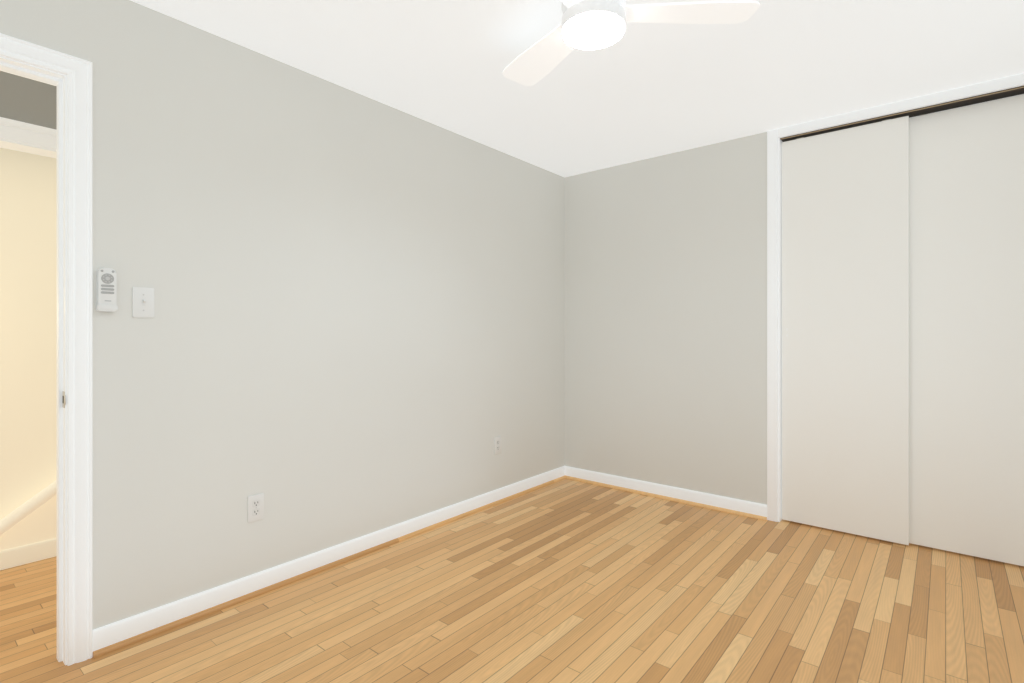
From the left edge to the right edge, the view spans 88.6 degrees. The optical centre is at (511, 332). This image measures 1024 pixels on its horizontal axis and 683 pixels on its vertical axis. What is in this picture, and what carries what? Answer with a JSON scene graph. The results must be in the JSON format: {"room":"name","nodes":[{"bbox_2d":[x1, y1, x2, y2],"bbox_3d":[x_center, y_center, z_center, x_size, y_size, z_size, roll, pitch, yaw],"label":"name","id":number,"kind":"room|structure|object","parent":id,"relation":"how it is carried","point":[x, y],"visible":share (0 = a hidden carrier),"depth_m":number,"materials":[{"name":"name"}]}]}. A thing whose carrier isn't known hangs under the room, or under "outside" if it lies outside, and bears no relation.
{"room":"empty bedroom","nodes":[
{"label":"empty bedroom","id":0,"kind":"room"},
{"bbox_2d":[0,148,56,550],"bbox_3d":[-2.406,-0.047,2.857,0.120,2.440,3.440,0,0,40],"label":"wall","id":1,"kind":"structure","parent":0,"point":[28,326],"depth_m":2.68,"materials":[{"name":"beige paint"}]},
{"bbox_2d":[0,538,56,569],"bbox_3d":[-2.355,1.127,2.814,0.013,0.092,3.200,0,0,40],"label":"baseboard","id":2,"kind":"structure","parent":1,"relation":"attached to","point":[26,554],"depth_m":2.67,"materials":[{"name":"white paint"}]},
{"bbox_2d":[0,480,56,535],"bbox_3d":[-2.022,0.425,3.155,0.097,1.494,1.985,0,0,40],"label":"stair handrail","id":3,"kind":"object","parent":1,"relation":"attached to","point":[26,509],"depth_m":2.62,"materials":[{"name":"paint"}]},
{"bbox_2d":[0,117,56,157],"bbox_3d":[-2.190,-0.934,2.679,0.140,0.105,3.200,0,0,40],"label":"trim header","id":4,"kind":"object","parent":1,"relation":"attached to","point":[27,137],"depth_m":2.48,"materials":[{"name":"white paint"}]},
{"bbox_2d":[0,71,56,129],"bbox_3d":[-2.198,-1.085,2.685,0.120,0.365,3.200,0,0,40],"label":"lintel","id":5,"kind":"object","parent":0,"point":[27,100],"depth_m":2.48,"materials":[{"name":"grey paint"}]},
{"bbox_2d":[0,0,564,629],"bbox_3d":[-0.908,-0.047,2.754,0.120,2.440,4.290,0,0,40],"label":"wall","id":6,"kind":"structure","parent":0,"point":[354,328],"depth_m":2.46,"materials":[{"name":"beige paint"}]},
{"bbox_2d":[0,33,92,665],"bbox_3d":[-1.862,0.097,1.599,0.155,2.153,0.904,0,0,40],"label":"door frame","id":7,"kind":"structure","parent":6,"relation":"attached to","point":[78,72],"depth_m":1.87,"materials":[{"name":"white paint"}]},
{"bbox_2d":[62,391,65,407],"bbox_3d":[-1.589,0.236,1.861,0.038,0.058,0.003,0,0,40],"label":"strike plate","id":8,"kind":"object","parent":7,"relation":"attached to","point":[63,399],"visible":1,"depth_m":1.86,"materials":[{"name":"silver metal"}]},
{"bbox_2d":[96,268,117,311],"bbox_3d":[-1.493,-0.159,1.935,0.024,0.160,0.061,0,0,40],"label":"remote","id":9,"kind":"object","parent":6,"relation":"attached to","point":[106,289],"visible":1,"depth_m":1.93,"materials":[{"name":"white plastic"}]},
{"bbox_2d":[132,287,153,317],"bbox_3d":[-1.421,-0.118,2.027,0.017,0.116,0.071,0,0,40],"label":"light switch","id":10,"kind":"object","parent":6,"relation":"attached to","point":[143,302],"visible":1,"depth_m":2.03,"materials":[{"name":"white plastic"}]},
{"bbox_2d":[248,493,263,521],"bbox_3d":[-1.151,0.785,2.361,0.007,0.116,0.071,0,0,40],"label":"electrical outlet","id":11,"kind":"object","parent":6,"relation":"attached to","point":[255,507],"visible":1,"depth_m":2.36,"materials":[{"name":"white plastic"}]},
{"bbox_2d":[93,466,564,650],"bbox_3d":[-0.545,1.127,3.089,0.013,0.092,3.071,0,0,40],"label":"baseboard","id":12,"kind":"structure","parent":6,"relation":"attached to","point":[123,629],"depth_m":2.46,"materials":[{"name":"white paint"}]},
{"bbox_2d":[93,475,565,658],"bbox_3d":[-0.538,1.164,3.075,0.017,0.019,3.058,0,0,40],"label":"trim","id":13,"kind":"structure","parent":6,"relation":"attached to","point":[150,633],"depth_m":2.45,"materials":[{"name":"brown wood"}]},
{"bbox_2d":[494,436,500,453],"bbox_3d":[-0.099,0.776,3.634,0.007,0.116,0.071,0,0,40],"label":"electrical outlet","id":14,"kind":"object","parent":6,"relation":"attached to","point":[497,445],"visible":1,"depth_m":3.63,"materials":[{"name":"white plastic"}]},
{"bbox_2d":[0,478,1023,682],"bbox_3d":[-0.103,1.203,2.238,4.460,0.060,5.420,0,0,40],"label":"floor","id":15,"kind":"structure","parent":0,"point":[565,580],"depth_m":2.20,"materials":[{"name":"brown wood"}]},
{"bbox_2d":[131,0,1023,176],"bbox_3d":[-0.103,-1.297,2.238,4.460,0.060,5.420,0,0,40],"label":"ceiling","id":16,"kind":"structure","parent":0,"point":[637,91],"depth_m":2.46,"materials":[{"name":"white paint"}]},
{"bbox_2d":[502,0,759,85],"bbox_3d":[0.208,-1.154,1.806,1.009,0.226,0.956,0,0,40],"label":"ceiling fan","id":17,"kind":"object","parent":16,"relation":"hanging from","point":[591,24],"visible":1,"depth_m":1.84,"materials":[{"name":"white plastic"}]},
{"bbox_2d":[565,132,766,504],"bbox_3d":[1.622,-0.047,3.367,3.240,2.440,0.120,0,0,40],"label":"wall","id":18,"kind":"structure","parent":0,"point":[666,319],"depth_m":3.70,"materials":[{"name":"beige paint"}]},
{"bbox_2d":[565,466,766,516],"bbox_3d":[1.025,1.127,3.775,1.500,0.092,0.013,0,0,40],"label":"baseboard","id":19,"kind":"structure","parent":18,"relation":"attached to","point":[754,508],"depth_m":3.68,"materials":[{"name":"white paint"}]},
{"bbox_2d":[566,476,766,520],"bbox_3d":[1.016,1.164,3.764,1.500,0.019,0.017,0,0,40],"label":"trim","id":20,"kind":"structure","parent":18,"relation":"attached to","point":[567,477],"depth_m":3.67,"materials":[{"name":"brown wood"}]},
{"bbox_2d":[767,73,1023,521],"bbox_3d":[2.177,-0.028,2.908,1.276,2.401,0.121,0,0,40],"label":"door frame","id":21,"kind":"structure","parent":18,"relation":"attached to","point":[779,330],"depth_m":3.26,"materials":[{"name":"white paint"}]},
{"bbox_2d":[780,86,1023,141],"bbox_3d":[2.177,-1.205,2.909,1.238,0.008,0.112,0,0,40],"label":"track rail","id":22,"kind":"object","parent":18,"relation":"attached to","point":[1015,91],"visible":0.83,"depth_m":2.83,"materials":[{"name":"brown metal"}]},
{"bbox_2d":[782,94,1023,565],"bbox_3d":[2.179,-0.017,2.908,1.231,2.355,0.078,0,0,40],"label":"doors","id":23,"kind":"structure","parent":18,"relation":"in","point":[902,330],"depth_m":2.88,"materials":[{"name":"paint"}]}
]}

